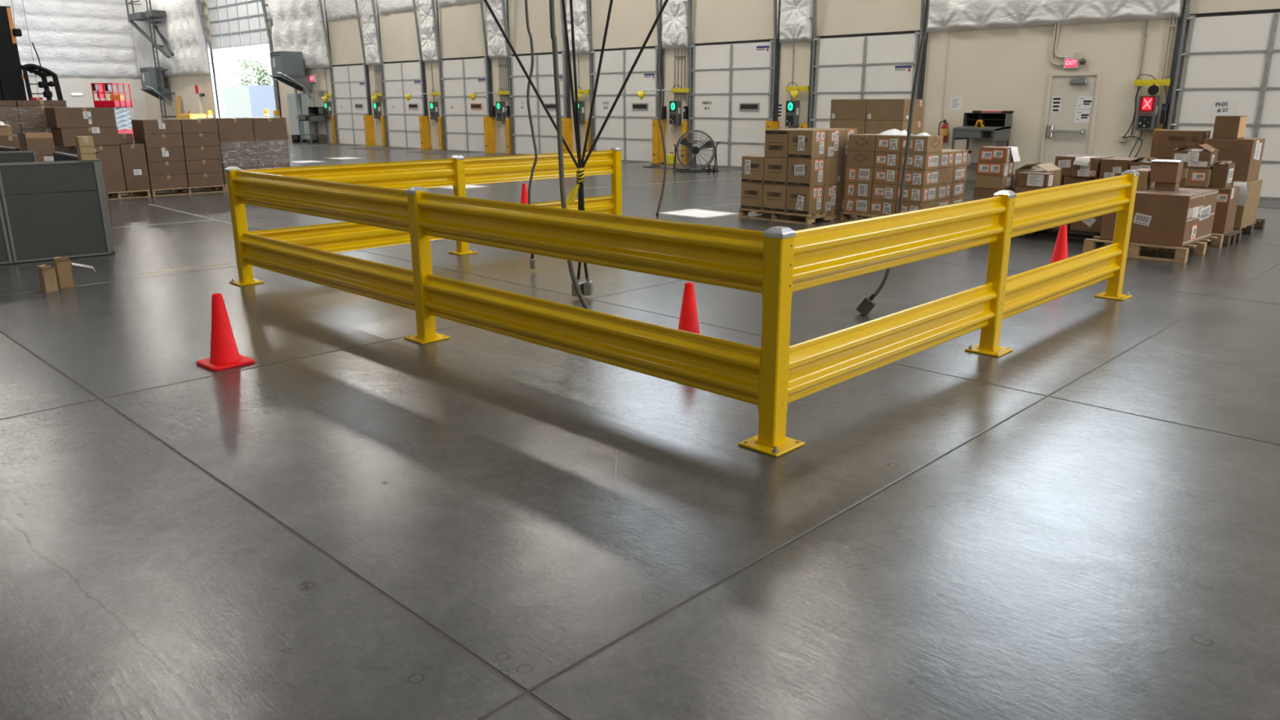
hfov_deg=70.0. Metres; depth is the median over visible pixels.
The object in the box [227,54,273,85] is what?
tree
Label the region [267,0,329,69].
blanket
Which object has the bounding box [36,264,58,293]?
cardboard sleeve
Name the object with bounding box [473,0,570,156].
door
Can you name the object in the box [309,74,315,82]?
exit sign
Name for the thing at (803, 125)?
guard
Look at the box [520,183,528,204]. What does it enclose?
traffic cone
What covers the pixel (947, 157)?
carton
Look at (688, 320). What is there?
traffic cone
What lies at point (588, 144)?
guard
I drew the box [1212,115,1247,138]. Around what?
carton
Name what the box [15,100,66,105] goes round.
carton
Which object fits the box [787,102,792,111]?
lamp
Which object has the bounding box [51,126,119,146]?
carton
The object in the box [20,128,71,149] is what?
carton
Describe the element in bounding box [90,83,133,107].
basket
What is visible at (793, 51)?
conduit
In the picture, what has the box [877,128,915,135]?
plastic wrap
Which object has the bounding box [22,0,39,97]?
wire
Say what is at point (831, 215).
pallet
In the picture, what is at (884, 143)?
carton
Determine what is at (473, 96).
light
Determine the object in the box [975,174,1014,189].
carton
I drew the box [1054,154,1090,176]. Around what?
carton
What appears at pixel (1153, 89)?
light
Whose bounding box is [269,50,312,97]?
heater
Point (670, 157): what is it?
chock
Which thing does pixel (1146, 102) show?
lamp
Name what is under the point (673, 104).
lamp
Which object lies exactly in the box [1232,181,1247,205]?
paper sheet
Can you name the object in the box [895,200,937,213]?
carton
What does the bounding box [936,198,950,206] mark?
carton
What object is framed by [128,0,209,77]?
blanket
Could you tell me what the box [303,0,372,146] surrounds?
door
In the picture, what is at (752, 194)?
carton
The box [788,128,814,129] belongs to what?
carton
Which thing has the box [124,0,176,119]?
ladder
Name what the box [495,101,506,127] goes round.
control box
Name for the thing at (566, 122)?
guard
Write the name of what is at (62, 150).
carton
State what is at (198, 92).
sign pole
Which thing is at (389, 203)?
barrier
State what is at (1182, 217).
carton
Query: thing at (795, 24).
blanket
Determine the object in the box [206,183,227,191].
pallet
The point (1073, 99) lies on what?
door
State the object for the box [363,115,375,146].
guard
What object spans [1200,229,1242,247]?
pallet
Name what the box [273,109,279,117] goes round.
bollard
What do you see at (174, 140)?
carton
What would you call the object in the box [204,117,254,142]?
carton
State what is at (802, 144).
carton
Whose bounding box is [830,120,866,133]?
carton
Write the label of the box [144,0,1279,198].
wall
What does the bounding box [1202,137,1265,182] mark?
carton
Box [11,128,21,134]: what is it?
carton
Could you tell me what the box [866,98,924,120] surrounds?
carton
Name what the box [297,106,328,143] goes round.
desk
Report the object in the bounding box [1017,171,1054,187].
carton
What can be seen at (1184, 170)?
carton
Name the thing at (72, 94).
wall light
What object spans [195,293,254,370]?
traffic cone
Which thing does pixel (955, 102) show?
notice sheet
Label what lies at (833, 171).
carton
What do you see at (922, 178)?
carton
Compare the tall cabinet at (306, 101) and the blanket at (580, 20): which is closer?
the blanket at (580, 20)
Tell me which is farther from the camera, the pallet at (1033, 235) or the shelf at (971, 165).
the shelf at (971, 165)
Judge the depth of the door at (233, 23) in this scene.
42.70 m
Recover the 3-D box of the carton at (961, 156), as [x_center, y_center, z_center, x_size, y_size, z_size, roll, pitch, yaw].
[4.301,-2.819,12.736,0.379,0.211,0.401,15,22,42]
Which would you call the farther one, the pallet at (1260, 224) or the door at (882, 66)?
the door at (882, 66)
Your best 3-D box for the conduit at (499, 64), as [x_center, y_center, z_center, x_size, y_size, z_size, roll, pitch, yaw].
[-4.468,-9.135,29.820,0.400,1.340,0.040,15,22,42]
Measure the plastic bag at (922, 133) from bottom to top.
0.044 m
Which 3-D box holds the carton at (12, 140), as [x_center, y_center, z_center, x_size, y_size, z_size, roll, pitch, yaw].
[-9.761,-2.897,14.222,0.498,1.161,0.446,15,22,42]
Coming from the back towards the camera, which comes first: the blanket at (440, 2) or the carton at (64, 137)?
the blanket at (440, 2)
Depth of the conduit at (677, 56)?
24.58 m
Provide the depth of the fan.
22.02 m
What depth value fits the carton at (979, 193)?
11.64 m
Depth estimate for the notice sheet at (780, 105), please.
22.61 m
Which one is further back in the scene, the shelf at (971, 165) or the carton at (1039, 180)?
the shelf at (971, 165)
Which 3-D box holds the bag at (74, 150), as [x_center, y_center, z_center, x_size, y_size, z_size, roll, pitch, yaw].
[-7.583,-2.936,12.440,0.293,0.225,0.320,15,22,42]
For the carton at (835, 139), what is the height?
0.376 m
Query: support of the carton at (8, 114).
on the carton at (15, 131)
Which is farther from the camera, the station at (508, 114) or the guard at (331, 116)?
the guard at (331, 116)
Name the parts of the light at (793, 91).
arm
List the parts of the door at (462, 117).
panel, hinge rail, panel, hinge rail, hinge rail, panel, panel, panel, hinge rail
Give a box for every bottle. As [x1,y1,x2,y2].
[967,151,972,164]
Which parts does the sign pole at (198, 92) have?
post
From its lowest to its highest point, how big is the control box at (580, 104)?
0.829 m
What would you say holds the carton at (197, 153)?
on the carton at (208, 166)
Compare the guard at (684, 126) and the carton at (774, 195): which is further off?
the guard at (684, 126)
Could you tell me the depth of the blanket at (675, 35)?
24.26 m
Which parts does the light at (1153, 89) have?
arm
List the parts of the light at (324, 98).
arm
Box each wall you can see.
[0,146,19,153]
[0,150,36,232]
[0,160,111,265]
[23,76,147,128]
[52,151,115,253]
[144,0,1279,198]
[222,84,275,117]
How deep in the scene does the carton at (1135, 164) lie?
11.48 m
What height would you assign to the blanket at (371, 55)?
3.400 m
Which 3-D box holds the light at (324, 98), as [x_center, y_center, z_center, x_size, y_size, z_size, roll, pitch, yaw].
[-12.983,-10.869,37.729,0.640,0.417,0.378,15,22,42]
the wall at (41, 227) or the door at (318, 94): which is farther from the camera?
the door at (318, 94)
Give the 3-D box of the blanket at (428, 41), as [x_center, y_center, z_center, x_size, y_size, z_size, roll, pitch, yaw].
[-7.436,-12.168,31.866,0.980,3.400,0.163,15,22,42]
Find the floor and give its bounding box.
[0,139,1279,719]
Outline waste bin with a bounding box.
[290,134,300,142]
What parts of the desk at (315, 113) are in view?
leg, drawer, panel, leg, leg, panel, leg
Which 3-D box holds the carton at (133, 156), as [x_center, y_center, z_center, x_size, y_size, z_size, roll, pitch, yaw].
[-9.209,-3.490,16.498,0.599,0.811,0.391,15,22,42]
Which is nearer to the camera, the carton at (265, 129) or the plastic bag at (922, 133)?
the plastic bag at (922, 133)
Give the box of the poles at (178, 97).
[176,95,180,119]
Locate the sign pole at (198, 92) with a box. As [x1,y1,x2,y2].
[195,85,204,114]
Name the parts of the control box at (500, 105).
light panel, button panel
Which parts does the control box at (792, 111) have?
button panel, light panel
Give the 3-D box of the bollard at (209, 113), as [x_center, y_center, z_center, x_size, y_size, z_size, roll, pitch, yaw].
[-21.578,-11.896,45.945,0.264,1.300,0.257,15,22,42]
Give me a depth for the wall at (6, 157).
11.89 m
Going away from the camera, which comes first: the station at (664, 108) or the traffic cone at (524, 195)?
the traffic cone at (524, 195)
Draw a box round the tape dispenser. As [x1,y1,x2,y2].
[974,120,985,127]
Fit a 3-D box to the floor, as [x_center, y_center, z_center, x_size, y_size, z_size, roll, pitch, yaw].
[-11.925,-1.082,10.500,86.200,0.302,40.794,15,22,42]
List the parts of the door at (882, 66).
panel, hinge rail, panel, hinge rail, panel, hinge rail, panel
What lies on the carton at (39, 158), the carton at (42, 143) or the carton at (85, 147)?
the carton at (42, 143)
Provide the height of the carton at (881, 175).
0.213 m
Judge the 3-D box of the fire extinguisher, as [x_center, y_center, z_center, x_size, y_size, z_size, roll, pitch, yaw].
[6.563,-4.948,19.711,0.180,0.476,0.183,-6,17,-20]
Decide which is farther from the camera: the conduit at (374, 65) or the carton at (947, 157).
the conduit at (374, 65)
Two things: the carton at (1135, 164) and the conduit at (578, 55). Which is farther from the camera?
the conduit at (578, 55)
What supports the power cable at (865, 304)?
hanging from the ceiling
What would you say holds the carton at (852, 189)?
on the carton at (851, 205)
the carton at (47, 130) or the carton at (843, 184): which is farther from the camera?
the carton at (47, 130)
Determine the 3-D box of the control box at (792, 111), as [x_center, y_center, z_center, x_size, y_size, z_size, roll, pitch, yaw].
[3.696,-5.917,22.332,0.347,0.829,0.186,15,22,42]
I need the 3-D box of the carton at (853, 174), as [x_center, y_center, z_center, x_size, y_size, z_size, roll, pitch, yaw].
[3.168,-2.596,12.739,0.423,0.213,0.429,15,22,42]
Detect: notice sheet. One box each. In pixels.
[777,103,782,117]
[949,97,962,110]
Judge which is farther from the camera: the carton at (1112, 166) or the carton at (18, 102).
the carton at (18, 102)
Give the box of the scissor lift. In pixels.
[90,83,133,139]
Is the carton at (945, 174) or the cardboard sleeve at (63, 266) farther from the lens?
the carton at (945, 174)
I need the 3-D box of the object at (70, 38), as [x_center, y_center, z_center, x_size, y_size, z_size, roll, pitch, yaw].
[-37.272,-16.592,42.677,0.165,6.200,25.094,15,22,42]
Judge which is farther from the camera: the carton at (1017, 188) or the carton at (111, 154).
the carton at (111, 154)
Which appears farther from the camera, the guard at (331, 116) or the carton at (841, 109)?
the guard at (331, 116)
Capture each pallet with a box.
[107,190,151,199]
[133,185,225,196]
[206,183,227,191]
[738,208,855,224]
[840,212,881,222]
[1017,228,1103,244]
[1082,233,1223,262]
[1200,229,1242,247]
[1232,217,1266,234]
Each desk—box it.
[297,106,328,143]
[951,112,1012,175]
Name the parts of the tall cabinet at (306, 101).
door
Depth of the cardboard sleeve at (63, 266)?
8.38 m
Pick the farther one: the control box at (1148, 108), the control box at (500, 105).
the control box at (500, 105)
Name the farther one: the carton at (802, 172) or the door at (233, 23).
the door at (233, 23)
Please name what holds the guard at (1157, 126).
attached to the wall at (1005, 68)
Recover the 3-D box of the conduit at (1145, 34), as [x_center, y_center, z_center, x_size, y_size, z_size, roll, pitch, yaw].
[9.276,-5.250,16.956,0.040,2.100,0.040,15,22,42]
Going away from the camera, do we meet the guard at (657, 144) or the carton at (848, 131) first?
the carton at (848, 131)
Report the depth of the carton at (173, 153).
16.60 m
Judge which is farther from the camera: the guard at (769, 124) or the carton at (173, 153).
the guard at (769, 124)
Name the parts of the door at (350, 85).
panel, hinge rail, panel, hinge rail, panel, hinge rail, panel, panel, hinge rail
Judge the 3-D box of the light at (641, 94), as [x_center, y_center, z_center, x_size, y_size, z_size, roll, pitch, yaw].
[0.674,-7.263,24.771,1.520,0.387,0.385,5,16,16]
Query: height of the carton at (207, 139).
0.244 m
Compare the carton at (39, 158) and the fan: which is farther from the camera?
the fan
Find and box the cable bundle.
[484,0,668,297]
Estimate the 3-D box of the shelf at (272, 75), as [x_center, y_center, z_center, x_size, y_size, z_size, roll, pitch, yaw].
[-14.713,-11.952,38.478,1.050,0.050,1.350,15,22,42]
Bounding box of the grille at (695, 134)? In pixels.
[678,131,713,168]
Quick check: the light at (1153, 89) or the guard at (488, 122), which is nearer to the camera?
the light at (1153, 89)
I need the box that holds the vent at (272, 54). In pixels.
[270,52,279,56]
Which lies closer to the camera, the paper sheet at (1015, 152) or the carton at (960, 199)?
the paper sheet at (1015, 152)
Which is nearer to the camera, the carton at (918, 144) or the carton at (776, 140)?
the carton at (918, 144)
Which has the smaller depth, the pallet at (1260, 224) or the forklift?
the pallet at (1260, 224)
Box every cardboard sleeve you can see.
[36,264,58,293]
[53,256,95,288]
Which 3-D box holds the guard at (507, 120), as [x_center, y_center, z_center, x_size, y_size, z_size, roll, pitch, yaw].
[-4.301,-7.391,30.062,0.170,1.170,0.156,15,22,42]
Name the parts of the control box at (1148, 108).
button panel, light panel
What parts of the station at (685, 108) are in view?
cord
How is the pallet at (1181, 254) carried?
on the floor
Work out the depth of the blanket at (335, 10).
35.74 m
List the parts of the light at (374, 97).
arm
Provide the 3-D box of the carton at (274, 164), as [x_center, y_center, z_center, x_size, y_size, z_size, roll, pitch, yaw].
[-7.673,-3.884,18.659,0.998,0.386,0.664,15,22,42]
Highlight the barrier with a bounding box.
[224,147,1139,457]
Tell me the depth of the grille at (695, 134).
22.25 m
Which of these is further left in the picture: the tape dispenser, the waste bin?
the waste bin
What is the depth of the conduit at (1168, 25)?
16.52 m
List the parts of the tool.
handle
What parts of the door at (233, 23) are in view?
panel, panel, panel, panel, panel, panel, panel, panel, panel, panel, panel, panel, panel, panel, panel, panel, panel, panel, panel, panel, panel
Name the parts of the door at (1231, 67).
panel, panel, hinge rail, panel, hinge rail, panel, panel, hinge rail, hinge rail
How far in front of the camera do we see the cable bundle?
7.44 m
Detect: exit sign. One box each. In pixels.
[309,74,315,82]
[1063,57,1085,68]
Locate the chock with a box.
[666,151,676,164]
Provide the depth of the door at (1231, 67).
15.91 m
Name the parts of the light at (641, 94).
arm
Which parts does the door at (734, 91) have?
panel, hinge rail, panel, hinge rail, hinge rail, hinge rail, panel, panel, panel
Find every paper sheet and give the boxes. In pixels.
[1010,146,1020,161]
[1073,156,1094,166]
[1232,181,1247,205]
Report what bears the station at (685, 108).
attached to the wall at (1005, 68)
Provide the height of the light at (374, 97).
0.417 m
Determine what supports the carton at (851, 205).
on the pallet at (845, 216)
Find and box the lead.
[643,162,676,168]
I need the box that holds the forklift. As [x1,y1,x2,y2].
[0,5,63,106]
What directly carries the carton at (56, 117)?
on the carton at (64, 137)
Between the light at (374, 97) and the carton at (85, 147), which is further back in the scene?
the light at (374, 97)
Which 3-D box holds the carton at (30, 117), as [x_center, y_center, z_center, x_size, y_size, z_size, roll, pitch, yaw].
[-10.871,-4.388,16.488,0.898,0.394,0.756,15,22,42]
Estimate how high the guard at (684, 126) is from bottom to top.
1.170 m
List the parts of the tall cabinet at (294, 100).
door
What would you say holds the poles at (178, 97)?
on the floor
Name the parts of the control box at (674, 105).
light panel, button panel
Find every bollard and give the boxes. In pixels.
[206,110,213,117]
[263,108,269,117]
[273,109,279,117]
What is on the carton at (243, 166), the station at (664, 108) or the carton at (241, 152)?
the carton at (241, 152)
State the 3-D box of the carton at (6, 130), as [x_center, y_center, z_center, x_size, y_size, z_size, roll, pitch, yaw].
[-9.773,-3.512,13.949,0.220,0.171,0.238,12,20,37]
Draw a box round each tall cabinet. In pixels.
[286,88,306,142]
[300,89,317,142]
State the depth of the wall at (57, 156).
10.24 m
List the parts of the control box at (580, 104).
light panel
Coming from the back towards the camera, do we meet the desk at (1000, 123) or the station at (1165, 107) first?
the desk at (1000, 123)
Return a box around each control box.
[324,102,332,122]
[373,102,381,124]
[429,102,438,125]
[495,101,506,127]
[574,101,585,127]
[669,100,680,132]
[785,100,799,128]
[1133,95,1159,141]
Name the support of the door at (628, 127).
in the wall at (1005, 68)
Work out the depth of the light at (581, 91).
27.13 m
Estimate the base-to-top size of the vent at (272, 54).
0.150 m
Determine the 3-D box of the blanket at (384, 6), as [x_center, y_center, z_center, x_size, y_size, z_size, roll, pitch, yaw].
[-8.814,-13.406,32.953,2.820,1.600,0.108,15,22,42]
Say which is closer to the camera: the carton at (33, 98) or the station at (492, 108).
the carton at (33, 98)
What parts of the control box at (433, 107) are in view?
button panel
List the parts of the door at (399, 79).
panel, hinge rail, panel, hinge rail, hinge rail, panel, panel, panel, hinge rail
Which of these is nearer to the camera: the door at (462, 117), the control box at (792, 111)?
the control box at (792, 111)
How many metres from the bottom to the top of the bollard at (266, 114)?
1.350 m
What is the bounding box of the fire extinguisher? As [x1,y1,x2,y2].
[937,119,948,142]
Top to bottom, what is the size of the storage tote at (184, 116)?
1.120 m
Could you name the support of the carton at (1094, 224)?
on the pallet at (1033, 235)
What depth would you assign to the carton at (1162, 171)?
9.98 m
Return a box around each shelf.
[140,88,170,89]
[269,75,310,76]
[966,164,977,167]
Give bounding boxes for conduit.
[373,65,382,102]
[431,62,434,102]
[497,57,507,101]
[577,54,579,89]
[673,48,685,100]
[791,42,795,100]
[1050,22,1081,66]
[1130,18,1148,135]
[1160,17,1177,79]
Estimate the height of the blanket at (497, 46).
3.400 m
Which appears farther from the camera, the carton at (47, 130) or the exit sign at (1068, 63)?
the exit sign at (1068, 63)
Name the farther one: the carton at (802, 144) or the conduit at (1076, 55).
the conduit at (1076, 55)
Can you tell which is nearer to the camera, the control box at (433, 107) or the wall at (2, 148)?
the wall at (2, 148)
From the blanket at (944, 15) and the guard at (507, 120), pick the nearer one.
the blanket at (944, 15)
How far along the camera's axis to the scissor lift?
36.09 m
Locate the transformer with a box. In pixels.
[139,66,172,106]
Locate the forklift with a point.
(11, 77)
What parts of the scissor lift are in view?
red panel, scissor arm, scissor arm, scissor arm, scissor arm, scissor arm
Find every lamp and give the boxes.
[671,102,675,110]
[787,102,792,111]
[1079,57,1085,64]
[1141,97,1152,110]
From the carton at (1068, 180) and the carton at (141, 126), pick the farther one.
the carton at (141, 126)
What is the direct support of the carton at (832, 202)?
on the pallet at (831, 215)
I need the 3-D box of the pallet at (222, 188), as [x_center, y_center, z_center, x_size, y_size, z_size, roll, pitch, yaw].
[-8.764,-3.249,17.362,1.104,0.125,1.300,15,22,42]
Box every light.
[12,28,22,36]
[71,93,82,95]
[321,91,332,102]
[371,90,382,102]
[404,89,440,101]
[469,88,509,100]
[573,86,590,101]
[636,84,688,99]
[785,82,809,100]
[1133,74,1171,95]
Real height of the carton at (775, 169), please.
0.376 m
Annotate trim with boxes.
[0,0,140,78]
[921,31,950,135]
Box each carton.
[0,100,16,105]
[0,105,20,128]
[0,124,12,136]
[0,134,21,151]
[8,105,66,128]
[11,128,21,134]
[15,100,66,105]
[17,132,55,155]
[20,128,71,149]
[30,97,43,100]
[35,155,59,193]
[44,107,116,128]
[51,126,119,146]
[54,148,71,153]
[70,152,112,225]
[71,145,126,192]
[74,136,96,160]
[118,133,133,143]
[119,142,151,191]
[131,119,182,133]
[133,133,183,148]
[144,146,185,162]
[146,160,186,176]
[148,173,188,189]
[179,118,217,133]
[182,132,219,146]
[182,146,221,160]
[185,159,222,173]
[186,172,223,186]
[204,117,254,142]
[218,142,257,163]
[221,161,257,183]
[246,117,288,142]
[254,141,289,161]
[256,160,290,168]
[740,182,764,210]
[741,155,764,183]
[762,184,786,213]
[763,156,787,185]
[764,128,799,157]
[785,186,823,215]
[786,158,825,187]
[787,129,826,159]
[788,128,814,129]
[804,128,845,157]
[822,183,842,213]
[823,156,844,185]
[826,128,857,156]
[830,99,866,119]
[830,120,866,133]
[840,183,844,210]
[842,155,847,183]
[843,197,871,214]
[844,182,872,199]
[845,166,874,183]
[846,150,875,167]
[848,133,880,151]
[865,120,922,134]
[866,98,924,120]
[870,199,897,215]
[871,183,897,200]
[872,167,899,185]
[874,151,900,168]
[875,134,916,152]
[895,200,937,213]
[896,184,938,203]
[897,168,940,186]
[899,151,942,169]
[901,135,943,153]
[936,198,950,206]
[937,182,951,200]
[938,167,953,184]
[940,151,955,168]
[942,149,968,166]
[950,196,964,204]
[951,165,966,182]
[951,181,965,198]
[973,187,1013,199]
[975,160,1014,175]
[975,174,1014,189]
[977,146,1013,162]
[1013,162,1061,191]
[1013,186,1070,230]
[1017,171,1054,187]
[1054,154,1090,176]
[1059,175,1065,186]
[1062,175,1093,185]
[1069,215,1102,232]
[1071,155,1115,177]
[1098,156,1142,177]
[1099,187,1218,247]
[1128,156,1157,169]
[1132,168,1155,189]
[1146,156,1186,178]
[1149,159,1183,182]
[1151,129,1210,157]
[1154,182,1179,191]
[1171,143,1218,168]
[1178,177,1262,229]
[1181,186,1239,234]
[1184,168,1212,187]
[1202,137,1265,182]
[1209,160,1235,187]
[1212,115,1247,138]
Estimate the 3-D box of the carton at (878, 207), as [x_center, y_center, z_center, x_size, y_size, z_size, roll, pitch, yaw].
[3.453,-2.110,12.588,0.373,0.213,0.429,15,22,43]
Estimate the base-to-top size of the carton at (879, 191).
0.213 m
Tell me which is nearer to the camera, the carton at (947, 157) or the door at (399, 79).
the carton at (947, 157)
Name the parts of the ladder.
guard post, guard post, guard post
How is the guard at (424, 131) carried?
attached to the wall at (1005, 68)
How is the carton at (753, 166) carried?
on the carton at (752, 194)
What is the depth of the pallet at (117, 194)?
16.43 m
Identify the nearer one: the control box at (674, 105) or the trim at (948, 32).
the trim at (948, 32)
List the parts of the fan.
blade, blade, blade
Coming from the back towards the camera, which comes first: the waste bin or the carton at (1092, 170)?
the waste bin
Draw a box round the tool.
[972,110,1013,112]
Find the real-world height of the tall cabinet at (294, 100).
2.620 m
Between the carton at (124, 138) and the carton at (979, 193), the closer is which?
the carton at (979, 193)
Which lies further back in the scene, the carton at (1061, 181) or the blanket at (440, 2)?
the blanket at (440, 2)
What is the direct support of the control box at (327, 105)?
attached to the wall at (1005, 68)
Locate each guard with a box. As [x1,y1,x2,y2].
[330,115,336,143]
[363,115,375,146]
[380,115,386,146]
[418,115,431,149]
[437,115,444,150]
[483,116,495,152]
[505,116,511,153]
[561,117,573,152]
[585,119,591,151]
[652,119,664,162]
[681,120,688,164]
[765,120,779,129]
[800,121,808,128]
[1150,126,1164,156]
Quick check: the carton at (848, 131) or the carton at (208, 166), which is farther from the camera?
the carton at (208, 166)
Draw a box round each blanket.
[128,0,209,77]
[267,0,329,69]
[324,0,361,21]
[360,0,380,66]
[377,0,419,14]
[417,0,438,62]
[436,0,484,7]
[486,0,507,59]
[566,0,589,54]
[662,0,689,49]
[779,0,813,43]
[926,0,1183,32]
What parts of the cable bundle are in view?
cord, cord, cord, cord, cord, cord, cord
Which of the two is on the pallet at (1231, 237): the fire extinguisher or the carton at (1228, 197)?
the carton at (1228, 197)
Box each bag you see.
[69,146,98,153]
[916,132,930,135]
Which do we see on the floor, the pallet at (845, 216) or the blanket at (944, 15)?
the pallet at (845, 216)
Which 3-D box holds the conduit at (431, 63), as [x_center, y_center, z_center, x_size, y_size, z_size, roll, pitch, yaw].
[-7.393,-9.905,32.573,0.040,1.340,0.040,15,22,42]
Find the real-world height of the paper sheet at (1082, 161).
0.107 m
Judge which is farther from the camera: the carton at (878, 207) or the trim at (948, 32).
the trim at (948, 32)
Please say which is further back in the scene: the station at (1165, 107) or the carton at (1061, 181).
the station at (1165, 107)
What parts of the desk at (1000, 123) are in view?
leg, panel, leg, drawer, leg, panel, leg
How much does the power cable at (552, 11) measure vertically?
11.500 m
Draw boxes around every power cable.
[524,0,537,269]
[549,0,590,309]
[655,0,666,219]
[853,0,929,315]
[1118,85,1142,157]
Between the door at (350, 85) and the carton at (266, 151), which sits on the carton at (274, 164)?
the carton at (266, 151)
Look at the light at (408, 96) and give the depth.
32.66 m
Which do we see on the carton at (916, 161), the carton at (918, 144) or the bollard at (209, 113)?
the carton at (918, 144)
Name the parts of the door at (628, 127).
panel, panel, hinge rail, panel, panel, hinge rail, hinge rail, hinge rail, panel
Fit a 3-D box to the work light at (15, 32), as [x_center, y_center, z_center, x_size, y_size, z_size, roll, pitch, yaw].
[-11.996,-6.306,17.594,0.100,0.140,0.140,15,22,42]
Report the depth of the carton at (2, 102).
15.77 m
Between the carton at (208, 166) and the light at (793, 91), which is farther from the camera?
the light at (793, 91)
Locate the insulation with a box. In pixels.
[128,0,1183,77]
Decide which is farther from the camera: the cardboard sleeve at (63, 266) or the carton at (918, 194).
the carton at (918, 194)
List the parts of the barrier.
post, plate, rail, rail, rail, rail, post, plate, post, plate, rail, rail, rail, rail, post, plate, post, rail, rail, plate, post, rail, rail, plate, post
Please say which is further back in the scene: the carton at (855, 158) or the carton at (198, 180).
the carton at (198, 180)
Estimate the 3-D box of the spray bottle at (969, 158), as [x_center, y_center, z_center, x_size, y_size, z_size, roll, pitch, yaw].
[6.853,-4.206,19.019,0.093,0.290,0.093,0,16,-1]
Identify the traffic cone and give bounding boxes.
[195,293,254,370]
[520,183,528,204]
[678,282,700,333]
[1049,224,1067,263]
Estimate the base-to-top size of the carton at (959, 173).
0.211 m
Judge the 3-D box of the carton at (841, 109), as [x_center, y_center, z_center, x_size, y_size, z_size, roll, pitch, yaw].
[4.289,-4.927,17.965,0.788,0.386,0.738,15,22,42]
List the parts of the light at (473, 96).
arm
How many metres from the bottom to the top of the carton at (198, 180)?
0.244 m
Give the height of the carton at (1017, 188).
0.481 m
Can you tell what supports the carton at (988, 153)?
on the carton at (989, 168)
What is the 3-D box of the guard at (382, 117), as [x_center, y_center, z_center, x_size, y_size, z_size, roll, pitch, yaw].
[-9.885,-8.860,35.320,0.170,1.170,0.156,15,22,42]
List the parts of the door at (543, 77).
hinge rail, panel, hinge rail, panel, panel, hinge rail, panel, panel, hinge rail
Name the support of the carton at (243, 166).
on the pallet at (224, 184)
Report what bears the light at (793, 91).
attached to the wall at (1005, 68)
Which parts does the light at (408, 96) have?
arm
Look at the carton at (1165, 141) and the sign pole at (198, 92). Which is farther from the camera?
the sign pole at (198, 92)
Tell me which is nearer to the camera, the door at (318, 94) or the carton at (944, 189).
the carton at (944, 189)
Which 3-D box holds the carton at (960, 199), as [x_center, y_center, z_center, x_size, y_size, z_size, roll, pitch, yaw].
[4.303,-2.202,12.910,0.379,0.211,0.401,15,22,42]
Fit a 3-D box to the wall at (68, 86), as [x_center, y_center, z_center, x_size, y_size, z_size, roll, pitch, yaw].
[-42.636,-14.835,37.796,0.250,11.500,40.194,15,22,42]
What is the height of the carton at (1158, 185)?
0.086 m
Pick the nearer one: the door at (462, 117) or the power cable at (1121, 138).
the power cable at (1121, 138)
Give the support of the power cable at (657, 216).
hanging from the ceiling
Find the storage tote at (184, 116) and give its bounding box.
[177,113,206,119]
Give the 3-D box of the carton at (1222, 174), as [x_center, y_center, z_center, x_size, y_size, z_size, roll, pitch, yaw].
[6.811,-2.176,10.677,0.165,0.295,0.297,15,22,42]
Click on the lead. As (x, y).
(658, 166)
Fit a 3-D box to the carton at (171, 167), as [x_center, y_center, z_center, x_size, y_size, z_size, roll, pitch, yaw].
[-8.836,-3.557,16.877,0.598,0.244,0.641,15,22,42]
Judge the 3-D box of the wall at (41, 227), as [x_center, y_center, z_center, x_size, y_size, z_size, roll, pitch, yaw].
[-6.696,-1.506,9.489,1.988,1.039,0.067,-13,20,-39]
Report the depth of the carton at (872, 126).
17.31 m
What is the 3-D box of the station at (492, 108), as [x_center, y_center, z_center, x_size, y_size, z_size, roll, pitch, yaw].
[-4.897,-8.998,30.219,0.100,1.820,0.144,15,22,42]
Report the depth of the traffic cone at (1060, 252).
8.97 m
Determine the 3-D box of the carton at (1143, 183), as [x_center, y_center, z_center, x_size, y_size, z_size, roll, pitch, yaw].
[5.678,-2.045,10.309,0.188,0.201,0.416,14,21,41]
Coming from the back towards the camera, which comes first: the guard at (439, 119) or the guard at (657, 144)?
the guard at (439, 119)
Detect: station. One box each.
[490,58,495,116]
[506,57,510,116]
[661,49,666,119]
[683,48,688,119]
[1159,85,1168,124]
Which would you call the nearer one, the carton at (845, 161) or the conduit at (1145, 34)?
the carton at (845, 161)
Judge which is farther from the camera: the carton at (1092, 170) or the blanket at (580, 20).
the blanket at (580, 20)
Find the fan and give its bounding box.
[672,129,720,172]
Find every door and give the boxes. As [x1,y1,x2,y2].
[195,0,281,117]
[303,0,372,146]
[314,89,331,142]
[352,0,428,150]
[404,0,493,154]
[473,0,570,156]
[582,0,663,164]
[653,0,781,172]
[807,0,928,128]
[1039,71,1102,168]
[1162,0,1279,208]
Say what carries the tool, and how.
on the desk at (1000, 123)
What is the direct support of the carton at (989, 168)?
on the carton at (984, 181)
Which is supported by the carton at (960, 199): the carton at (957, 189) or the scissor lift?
the carton at (957, 189)
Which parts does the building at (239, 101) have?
wall panel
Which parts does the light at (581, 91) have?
arm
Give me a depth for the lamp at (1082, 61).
17.51 m

